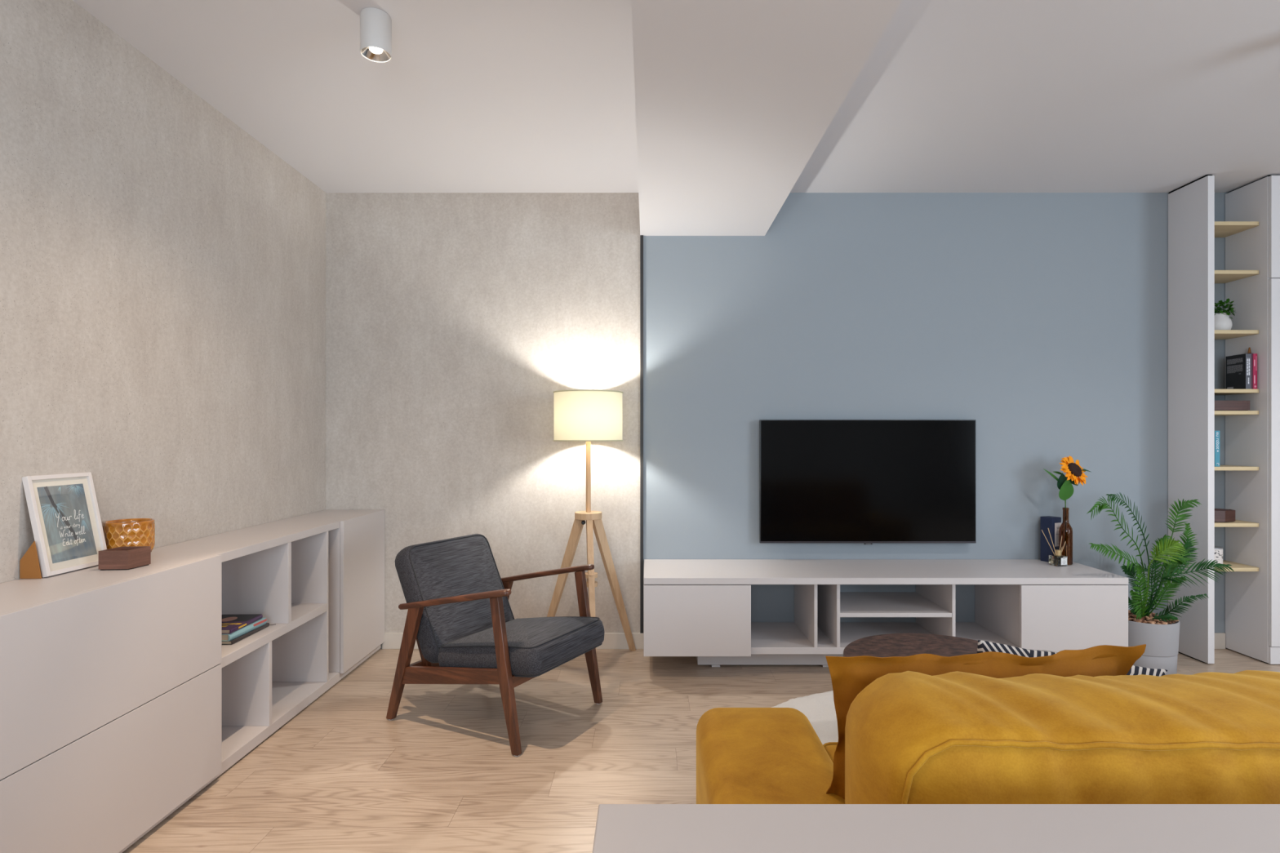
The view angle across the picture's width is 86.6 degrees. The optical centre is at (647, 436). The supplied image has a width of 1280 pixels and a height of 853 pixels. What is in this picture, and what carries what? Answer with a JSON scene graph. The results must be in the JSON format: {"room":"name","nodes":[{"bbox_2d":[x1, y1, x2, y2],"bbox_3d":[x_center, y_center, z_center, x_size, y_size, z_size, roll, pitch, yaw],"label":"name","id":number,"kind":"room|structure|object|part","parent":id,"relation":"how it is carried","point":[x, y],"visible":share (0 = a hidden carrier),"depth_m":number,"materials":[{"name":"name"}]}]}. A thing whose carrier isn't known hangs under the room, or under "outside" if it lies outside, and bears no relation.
{"room":"living room","nodes":[
{"label":"living room","id":0,"kind":"room"},
{"bbox_2d":[0,0,325,583],"bbox_3d":[-1.918,-0.094,0.212,0.120,2.634,7.424,0,0,0],"label":"wall","id":1,"kind":"structure","parent":0,"point":[162,268],"depth_m":2.51,"materials":[{"name":"paint"}]},
{"bbox_2d":[72,0,1279,192],"bbox_3d":[1.571,-1.461,0.212,7.098,0.100,7.664,0,0,0],"label":"ceiling","id":2,"kind":"structure","parent":0,"point":[472,95],"depth_m":2.78,"materials":[{"name":"white paint"}]},
{"bbox_2d":[360,7,391,62],"bbox_3d":[-0.911,-1.346,2.278,0.099,0.130,0.099,0,0,0],"label":"light","id":3,"kind":"object","parent":2,"relation":"attached to","point":[375,24],"visible":1,"depth_m":2.24,"materials":[{"name":"white metal"}]},
{"bbox_2d":[122,648,1279,852],"bbox_3d":[1.571,1.223,0.212,6.858,0.001,7.424,0,0,0],"label":"floor","id":4,"kind":"structure","parent":0,"point":[441,775],"depth_m":2.56,"materials":[{"name":"brown wood"}]},
{"bbox_2d":[0,509,385,852],"bbox_3d":[-1.686,0.822,2.411,0.340,0.803,3.022,0,0,0],"label":"sideboard","id":5,"kind":"object","parent":4,"relation":"on","point":[122,699],"visible":0.97,"depth_m":2.12,"materials":[{"name":"grey paint"}]},
{"bbox_2d":[19,471,106,578],"bbox_3d":[-1.821,0.268,2.128,0.078,0.302,0.244,0,0,0],"label":"picture frame","id":6,"kind":"object","parent":5,"relation":"on","point":[64,512],"visible":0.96,"depth_m":2.11,"materials":[{"name":"white wood"}]},
{"bbox_2d":[36,483,97,563],"bbox_3d":[-1.820,0.267,2.134,0.048,0.231,0.166,0,0,0],"label":"print","id":7,"kind":"object","parent":6,"relation":"attached to","point":[68,528],"depth_m":2.13,"materials":[{"name":"blue"}]},
{"bbox_3d":[-1.524,1.000,1.659,0.017,0.386,1.518,0,0,0],"label":"drawer","id":8,"kind":"part","parent":5,"relation":"part of","materials":[{"name":"grey paint"}]},
{"bbox_3d":[-1.524,0.612,1.659,0.017,0.384,1.518,0,0,0],"label":"drawer","id":9,"kind":"part","parent":5,"relation":"part of","materials":[{"name":"grey paint"}]},
{"bbox_2d":[98,546,151,570],"bbox_3d":[-1.678,0.389,2.181,0.096,0.061,0.094,0,0,0],"label":"wooden box","id":10,"kind":"object","parent":5,"relation":"on","point":[129,557],"visible":1,"depth_m":2.14,"materials":[{"name":"brown wood"}]},
{"bbox_2d":[103,518,155,551],"bbox_3d":[-1.781,0.354,2.335,0.141,0.132,0.141,0,0,5],"label":"flower pot","id":11,"kind":"object","parent":5,"relation":"on","point":[131,531],"visible":0.77,"depth_m":2.29,"materials":[{"name":"orange ceramic"}]},
{"bbox_3d":[-1.695,0.436,2.411,0.322,0.033,3.022,0,0,0],"label":"panel","id":12,"kind":"part","parent":5,"relation":"part of","materials":[{"name":"grey paint"}]},
{"bbox_2d":[222,622,274,644],"bbox_3d":[-1.669,0.789,2.738,0.192,0.014,0.276,0,0,0],"label":"book","id":13,"kind":"object","parent":5,"relation":"on","point":[267,624],"visible":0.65,"depth_m":2.69,"materials":[{"name":"grey paper"}]},
{"bbox_2d":[222,617,266,641],"bbox_3d":[-1.678,0.768,2.719,0.174,0.026,0.242,0,0,1],"label":"book","id":14,"kind":"object","parent":13,"relation":"on","point":[225,637],"visible":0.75,"depth_m":2.69,"materials":[{"name":"teal paper"}]},
{"bbox_2d":[222,613,262,634],"bbox_3d":[-1.679,0.746,2.709,0.165,0.018,0.225,0,0,-1],"label":"book","id":15,"kind":"object","parent":14,"relation":"on","point":[231,624],"visible":0.7,"depth_m":2.72,"materials":[{"name":"purple paper"}]},
{"bbox_3d":[-1.591,0.763,2.790,0.004,0.009,0.088,0,0,2],"label":"spine panel","id":16,"kind":"part","parent":14,"relation":"part of","materials":[{"name":"red paper"}]},
{"bbox_3d":[-1.695,1.194,2.404,0.322,0.042,3.008,0,0,0],"label":"panel","id":17,"kind":"part","parent":5,"relation":"part of","materials":[{"name":"grey paint"}]},
{"bbox_2d":[220,603,326,667],"bbox_3d":[-1.691,0.816,2.845,0.314,0.037,0.810,0,0,0],"label":"shelf","id":18,"kind":"object","parent":5,"relation":"attached to","point":[301,613],"depth_m":2.81,"materials":[{"name":"grey paint"}]},
{"bbox_3d":[-1.691,0.813,3.393,0.314,0.720,0.018,0,0,0],"label":"panel","id":19,"kind":"part","parent":5,"relation":"part of","materials":[{"name":"grey paint"}]},
{"bbox_3d":[-1.524,0.800,3.653,0.017,0.761,0.534,0,0,0],"label":"door","id":20,"kind":"part","parent":5,"relation":"part of","materials":[{"name":"grey paint"}]},
{"bbox_2d":[386,533,604,756],"bbox_3d":[-0.668,0.850,3.028,0.834,0.745,0.644,0,0,29],"label":"armchair","id":21,"kind":"object","parent":4,"relation":"on","point":[462,623],"visible":1,"depth_m":2.90,"materials":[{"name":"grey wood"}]},
{"bbox_3d":[-1.036,0.965,2.900,0.202,0.507,0.029,0,0,29],"label":"leg","id":22,"kind":"part","parent":21,"relation":"part of","materials":[{"name":"brown wood"}]},
{"bbox_3d":[-1.035,0.828,3.035,0.184,0.410,0.026,0,0,29],"label":"post","id":23,"kind":"part","parent":21,"relation":"part of","materials":[{"name":"brown wood"}]},
{"bbox_3d":[-0.914,1.023,3.162,0.024,0.064,0.552,0,0,29],"label":"rail","id":24,"kind":"part","parent":21,"relation":"part of","materials":[{"name":"brown wood"}]},
{"bbox_3d":[-0.808,0.983,2.779,0.591,0.155,0.022,0,0,29],"label":"rail","id":25,"kind":"part","parent":21,"relation":"part of","materials":[{"name":"brown wood"}]},
{"bbox_2d":[395,533,513,662],"bbox_3d":[-0.877,0.726,3.139,0.290,0.496,0.523,0,0,29],"label":"cushion","id":26,"kind":"object","parent":21,"relation":"on","point":[464,565],"depth_m":3.03,"materials":[{"name":"grey fabric"}]},
{"bbox_3d":[-0.803,0.665,2.764,0.615,0.151,0.052,0,0,29],"label":"armrest","id":27,"kind":"part","parent":21,"relation":"part of","materials":[{"name":"brown wood"}]},
{"bbox_3d":[-0.551,0.921,2.635,0.140,0.596,0.029,0,0,29],"label":"leg","id":28,"kind":"part","parent":21,"relation":"part of","materials":[{"name":"brown wood"}]},
{"bbox_3d":[-0.759,0.965,3.407,0.202,0.507,0.029,0,0,29],"label":"leg","id":29,"kind":"part","parent":21,"relation":"part of","materials":[{"name":"brown wood"}]},
{"bbox_2d":[438,617,604,675],"bbox_3d":[-0.538,0.899,2.953,0.534,0.197,0.533,0,0,29],"label":"seat cushion","id":30,"kind":"object","parent":21,"relation":"on","point":[535,646],"depth_m":2.81,"materials":[{"name":"grey fabric"}]},
{"bbox_3d":[-0.406,0.959,2.885,0.020,0.047,0.552,0,0,29],"label":"rail","id":31,"kind":"part","parent":21,"relation":"part of","materials":[{"name":"brown wood"}]},
{"bbox_3d":[-0.519,0.665,3.284,0.615,0.151,0.052,0,0,29],"label":"armrest","id":32,"kind":"part","parent":21,"relation":"part of","materials":[{"name":"brown wood"}]},
{"bbox_3d":[-0.274,0.921,3.142,0.140,0.596,0.029,0,0,29],"label":"leg","id":33,"kind":"part","parent":21,"relation":"part of","materials":[{"name":"brown wood"}]},
{"bbox_2d":[546,389,635,653],"bbox_3d":[-0.345,0.489,3.647,0.557,1.468,0.524,0,0,0],"label":"floor lamp","id":34,"kind":"object","parent":4,"relation":"on","point":[588,415],"visible":0.97,"depth_m":3.59,"materials":[{"name":"light ash wood"},{"name":"cream fabric lampshade"}]},
{"bbox_3d":[-0.481,0.834,3.762,0.296,0.778,0.031,0,0,21],"label":"leg","id":35,"kind":"part","parent":34,"relation":"part of","materials":[{"name":"brown wood"}]},
{"bbox_3d":[-0.323,-0.111,3.700,0.372,0.269,0.372,0,0,0],"label":"lamp shade","id":36,"kind":"part","parent":34,"relation":"part of","materials":[{"name":"beige fabric"}]},
{"bbox_3d":[-0.291,0.834,3.533,0.031,0.778,0.296,0,0,-11],"label":"leg","id":37,"kind":"part","parent":34,"relation":"part of","materials":[{"name":"brown wood"}]},
{"bbox_3d":[-0.190,0.834,3.806,0.296,0.778,0.031,0,0,-39],"label":"leg","id":38,"kind":"part","parent":34,"relation":"part of","materials":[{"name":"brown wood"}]},
{"bbox_2d":[771,690,838,744],"bbox_3d":[1.198,1.208,2.352,1.897,0.028,1.897,0,0,0],"label":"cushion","id":39,"kind":"object","parent":4,"relation":"on","point":[819,709],"visible":0.03,"depth_m":2.96,"materials":[{"name":"white fabric"}]},
{"bbox_2d":[843,633,977,657],"bbox_3d":[1.060,0.999,2.435,0.690,0.392,0.690,0,0,0],"label":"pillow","id":40,"kind":"object","parent":39,"relation":"on","point":[890,645],"visible":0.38,"depth_m":2.61,"materials":[{"name":"black fabric"}]},
{"bbox_2d":[643,559,1128,666],"bbox_3d":[1.195,0.965,3.662,2.430,0.516,0.518,0,0,0],"label":"tv cabinet","id":41,"kind":"object","parent":4,"relation":"on","point":[700,609],"visible":0.73,"depth_m":3.46,"materials":[{"name":"grey paint"}]},
{"bbox_3d":[0.249,0.923,3.412,0.538,0.356,0.018,0,0,0],"label":"drawer","id":42,"kind":"part","parent":41,"relation":"part of","materials":[{"name":"grey paint"}]},
{"bbox_3d":[1.195,1.087,3.686,2.426,0.035,0.472,0,0,0],"label":"panel","id":43,"kind":"part","parent":41,"relation":"part of","materials":[{"name":"grey paint"}]},
{"bbox_3d":[1.195,0.724,3.662,2.430,0.033,0.518,0,0,0],"label":"panel","id":44,"kind":"part","parent":41,"relation":"part of","materials":[{"name":"grey paint"}]},
{"bbox_2d":[840,591,951,617],"bbox_3d":[1.263,0.907,3.687,0.570,0.022,0.470,0,0,0],"label":"shelf","id":45,"kind":"object","parent":41,"relation":"attached to","point":[852,604],"depth_m":3.61,"materials":[{"name":"grey paint"}]},
{"bbox_2d":[1040,515,1061,562],"bbox_3d":[2.290,0.581,3.857,0.074,0.252,0.073,0,0,-24],"label":"gift box","id":46,"kind":"object","parent":41,"relation":"on","point":[1053,523],"visible":0.73,"depth_m":3.83,"materials":[{"name":"blue cardboard"}]},
{"bbox_2d":[1041,528,1067,566],"bbox_3d":[2.258,0.602,3.735,0.183,0.209,0.062,0,0,-14],"label":"reed diffuser","id":47,"kind":"object","parent":41,"relation":"on","point":[1057,559],"visible":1,"depth_m":3.72,"materials":[{"name":"clear glass"}]},
{"bbox_2d":[1058,507,1072,564],"bbox_3d":[2.324,0.550,3.775,0.067,0.313,0.067,0,0,0],"label":"bottle","id":48,"kind":"object","parent":41,"relation":"on","point":[1065,530],"visible":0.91,"depth_m":3.75,"materials":[{"name":"brown glass"}]},
{"bbox_2d":[1043,455,1090,507],"bbox_3d":[2.329,0.400,3.745,0.254,0.591,0.110,0,0,-12],"label":"sunflower","id":49,"kind":"object","parent":48,"relation":"in","point":[1073,470],"visible":0.99,"depth_m":3.74,"materials":[{"name":"orange"}]},
{"bbox_3d":[2.141,0.923,3.412,0.536,0.356,0.018,0,0,0],"label":"drawer","id":50,"kind":"part","parent":41,"relation":"part of","materials":[{"name":"grey paint"}]},
{"bbox_2d":[592,804,1279,852],"bbox_3d":[0.718,0.848,0.488,1.563,0.750,0.776,0,0,0],"label":"table","id":51,"kind":"object","parent":4,"relation":"on","point":[620,828],"visible":1,"depth_m":0.82,"materials":[{"name":"grey laminate"}]},
{"bbox_2d":[696,670,1279,804],"bbox_3d":[1.220,0.817,1.393,2.180,0.812,0.927,0,0,0],"label":"sofa","id":52,"kind":"object","parent":4,"relation":"on","point":[957,737],"visible":0.67,"depth_m":1.04,"materials":[{"name":"yellow fabric"}]},
{"bbox_3d":[0.285,0.941,1.393,0.310,0.425,0.927,0,0,0],"label":"armrest","id":53,"kind":"part","parent":52,"relation":"part of","materials":[{"name":"yellow fabric"}]},
{"bbox_2d":[824,744,836,763],"bbox_3d":[0.832,0.903,1.435,0.780,0.180,0.818,0,0,0],"label":"seat cushion","id":54,"kind":"object","parent":52,"relation":"on","point":[830,748],"depth_m":1.79,"materials":[{"name":"yellow fabric"}]},
{"bbox_2d":[825,644,1146,799],"bbox_3d":[0.644,0.604,1.352,0.607,0.419,0.149,0,0,2],"label":"cushion","id":55,"kind":"object","parent":52,"relation":"on","point":[850,676],"visible":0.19,"depth_m":1.30,"materials":[{"name":"fabric"}]},
{"bbox_2d":[977,640,1167,676],"bbox_3d":[0.905,0.651,1.535,0.466,0.410,0.172,0,0,-2],"label":"cushion","id":56,"kind":"object","parent":52,"relation":"on","point":[983,646],"visible":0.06,"depth_m":1.48,"materials":[{"name":"multicoloured fabric"}]},
{"bbox_2d":[1086,493,1235,675],"bbox_3d":[2.562,0.758,3.551,0.735,0.930,0.489,0,0,0],"label":"potted palm","id":57,"kind":"object","parent":4,"relation":"on","point":[1160,633],"visible":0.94,"depth_m":3.48,"materials":[{"name":"green plant"}]},
{"bbox_2d":[1128,609,1179,675],"bbox_3d":[2.612,1.086,3.585,0.312,0.274,0.312,0,0,0],"label":"pot","id":58,"kind":"object","parent":57,"relation":"attached to","point":[1160,634],"depth_m":3.45,"materials":[{"name":"grey ceramic"}]},
{"bbox_2d":[1168,174,1258,663],"bbox_3d":[3.167,-0.093,3.781,0.329,2.633,0.282,0,0,0],"label":"bookcase","id":59,"kind":"object","parent":4,"relation":"on","point":[1193,228],"visible":0.99,"depth_m":3.74,"materials":[{"name":"white laminate"}]},
{"bbox_3d":[3.021,-0.092,3.780,0.035,2.617,0.280,0,0,0],"label":"panel","id":60,"kind":"part","parent":59,"relation":"part of","materials":[{"name":"white laminate"}]},
{"bbox_2d":[1214,431,1219,466],"bbox_3d":[3.104,0.065,3.763,0.028,0.196,0.131,0,0,0],"label":"book","id":61,"kind":"object","parent":59,"relation":"on","point":[1216,433],"visible":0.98,"depth_m":3.70,"materials":[{"name":"teal paper"}]},
{"bbox_2d":[1214,546,1222,564],"bbox_3d":[3.165,0.664,3.820,0.110,0.094,0.110,0,0,0],"label":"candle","id":62,"kind":"object","parent":59,"relation":"on","point":[1218,550],"visible":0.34,"depth_m":3.77,"materials":[{"name":"white wax"}]},
{"bbox_3d":[3.165,0.620,3.820,0.108,0.007,0.108,0,0,0],"label":"lid","id":63,"kind":"part","parent":62,"relation":"part of","materials":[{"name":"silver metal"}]},
{"bbox_2d":[1214,508,1235,522],"bbox_3d":[3.156,0.437,3.791,0.212,0.064,0.138,0,0,0],"label":"wooden box","id":64,"kind":"object","parent":59,"relation":"on","point":[1221,515],"visible":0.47,"depth_m":3.73,"materials":[{"name":"brown wood"}]},
{"bbox_2d":[1214,298,1235,329],"bbox_3d":[3.186,-0.674,3.796,0.151,0.186,0.149,0,0,-31],"label":"potted plant","id":65,"kind":"object","parent":59,"relation":"on","point":[1223,321],"visible":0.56,"depth_m":3.75,"materials":[{"name":"white ceramic"}]},
{"bbox_3d":[3.185,-0.634,3.800,0.131,0.104,0.131,0,0,0],"label":"pot","id":66,"kind":"part","parent":65,"relation":"part of","materials":[{"name":"white ceramic"}]},
{"bbox_2d":[1214,400,1249,410],"bbox_3d":[3.175,-0.171,3.786,0.250,0.056,0.148,0,0,0],"label":"wooden tray","id":67,"kind":"object","parent":59,"relation":"on","point":[1219,405],"visible":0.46,"depth_m":3.71,"materials":[{"name":"brown wood"}]},
{"bbox_3d":[3.186,0.722,3.806,0.293,0.020,0.232,0,0,0],"label":"shelf","id":68,"kind":"part","parent":59,"relation":"part of","materials":[{"name":"beige wood"}]},
{"bbox_3d":[3.186,0.480,3.806,0.293,0.020,0.232,0,0,0],"label":"shelf","id":69,"kind":"part","parent":59,"relation":"part of","materials":[{"name":"beige wood"}]},
{"bbox_3d":[3.186,0.173,3.806,0.293,0.020,0.232,0,0,0],"label":"shelf","id":70,"kind":"part","parent":59,"relation":"part of","materials":[{"name":"beige wood"}]},
{"bbox_3d":[3.186,-0.132,3.806,0.293,0.020,0.232,0,0,0],"label":"shelf","id":71,"kind":"part","parent":59,"relation":"part of","materials":[{"name":"beige wood"}]},
{"bbox_3d":[3.186,-0.250,3.806,0.293,0.020,0.232,0,0,0],"label":"shelf","id":72,"kind":"part","parent":59,"relation":"part of","materials":[{"name":"beige wood"}]},
{"bbox_3d":[3.186,-0.571,3.806,0.293,0.020,0.232,0,0,0],"label":"shelf","id":73,"kind":"part","parent":59,"relation":"part of","materials":[{"name":"beige wood"}]},
{"bbox_3d":[3.186,-0.896,3.806,0.293,0.020,0.232,0,0,0],"label":"shelf","id":74,"kind":"part","parent":59,"relation":"part of","materials":[{"name":"beige wood"}]},
{"bbox_3d":[3.186,-1.161,3.806,0.293,0.020,0.232,0,0,0],"label":"shelf","id":75,"kind":"part","parent":59,"relation":"part of","materials":[{"name":"beige wood"}]},
{"bbox_2d":[1225,353,1250,389],"bbox_3d":[3.272,-0.356,3.763,0.030,0.192,0.129,0,0,0],"label":"book","id":76,"kind":"object","parent":59,"relation":"on","point":[1237,367],"visible":0.96,"depth_m":3.75,"materials":[{"name":"black paper"}]},
{"bbox_2d":[1232,352,1253,389],"bbox_3d":[3.293,-0.359,3.760,0.011,0.197,0.117,0,0,0],"label":"book","id":77,"kind":"object","parent":59,"relation":"on","point":[1251,353],"visible":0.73,"depth_m":3.70,"materials":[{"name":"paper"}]},
{"bbox_2d":[1253,353,1257,389],"bbox_3d":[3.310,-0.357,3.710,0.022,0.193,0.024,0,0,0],"label":"book","id":78,"kind":"object","parent":59,"relation":"on","point":[1255,355],"visible":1,"depth_m":3.70,"materials":[{"name":"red paper"}]},
{"bbox_2d":[1225,174,1279,664],"bbox_3d":[3.850,-0.093,3.776,1.035,2.633,0.288,0,0,0],"label":"wardrobe","id":79,"kind":"object","parent":4,"relation":"on","point":[1252,598],"visible":1,"depth_m":3.71,"materials":[{"name":"white laminate"}]},
{"bbox_3d":[3.593,-1.125,3.641,0.514,0.547,0.018,0,0,0],"label":"door","id":80,"kind":"part","parent":79,"relation":"part of","materials":[{"name":"white laminate"}]},
{"bbox_3d":[3.593,0.138,3.641,0.514,1.971,0.018,0,0,0],"label":"door","id":81,"kind":"part","parent":79,"relation":"part of","materials":[{"name":"white laminate"}]},
{"bbox_2d":[325,192,1227,648],"bbox_3d":[1.511,-0.094,3.985,6.978,2.634,0.120,0,0,0],"label":"wall","id":82,"kind":"structure","parent":0,"point":[1040,320],"depth_m":3.92,"materials":[{"name":"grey paint"}]},
{"bbox_2d":[382,632,643,648],"bbox_3d":[0.735,1.177,3.918,4.527,0.091,0.013,0,0,0],"label":"baseboard","id":83,"kind":"structure","parent":82,"relation":"attached to","point":[392,640],"depth_m":3.91,"materials":[{"name":"beige wood"}]},
{"bbox_2d":[640,235,643,633],"bbox_3d":[-0.033,-0.015,3.918,0.018,2.294,0.012,0,0,0],"label":"trim","id":84,"kind":"structure","parent":82,"relation":"attached to","point":[641,236],"depth_m":3.91,"materials":[{"name":"black"}]},
{"bbox_2d":[631,0,902,235],"bbox_3d":[0.317,-1.296,0.212,0.720,0.269,7.424,0,0,0],"label":"beam","id":85,"kind":"structure","parent":82,"relation":"attached to","point":[734,99],"depth_m":2.30,"materials":[{"name":"white paint"}]},
{"bbox_2d":[759,419,976,544],"bbox_3d":[1.256,0.258,3.893,1.230,0.711,0.060,0,0,0],"label":"television","id":86,"kind":"object","parent":82,"relation":"attached to","point":[865,482],"visible":1,"depth_m":3.87,"materials":[{"name":"black"}]},
{"bbox_2d":[1214,632,1225,648],"bbox_3d":[3.186,1.177,3.918,0.287,0.091,0.013,0,0,0],"label":"baseboard","id":87,"kind":"structure","parent":82,"relation":"attached to","point":[1220,637],"depth_m":3.91,"materials":[{"name":"beige wood"}]},
{"bbox_2d":[1048,555,1067,566],"bbox_3d":[2.258,0.680,3.736,0.068,0.054,0.060,0,0,-14],"label":"glass jar","id":88,"kind":"object","parent":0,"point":[1054,560],"depth_m":3.71,"materials":[{"name":"clear glass"}]}
]}

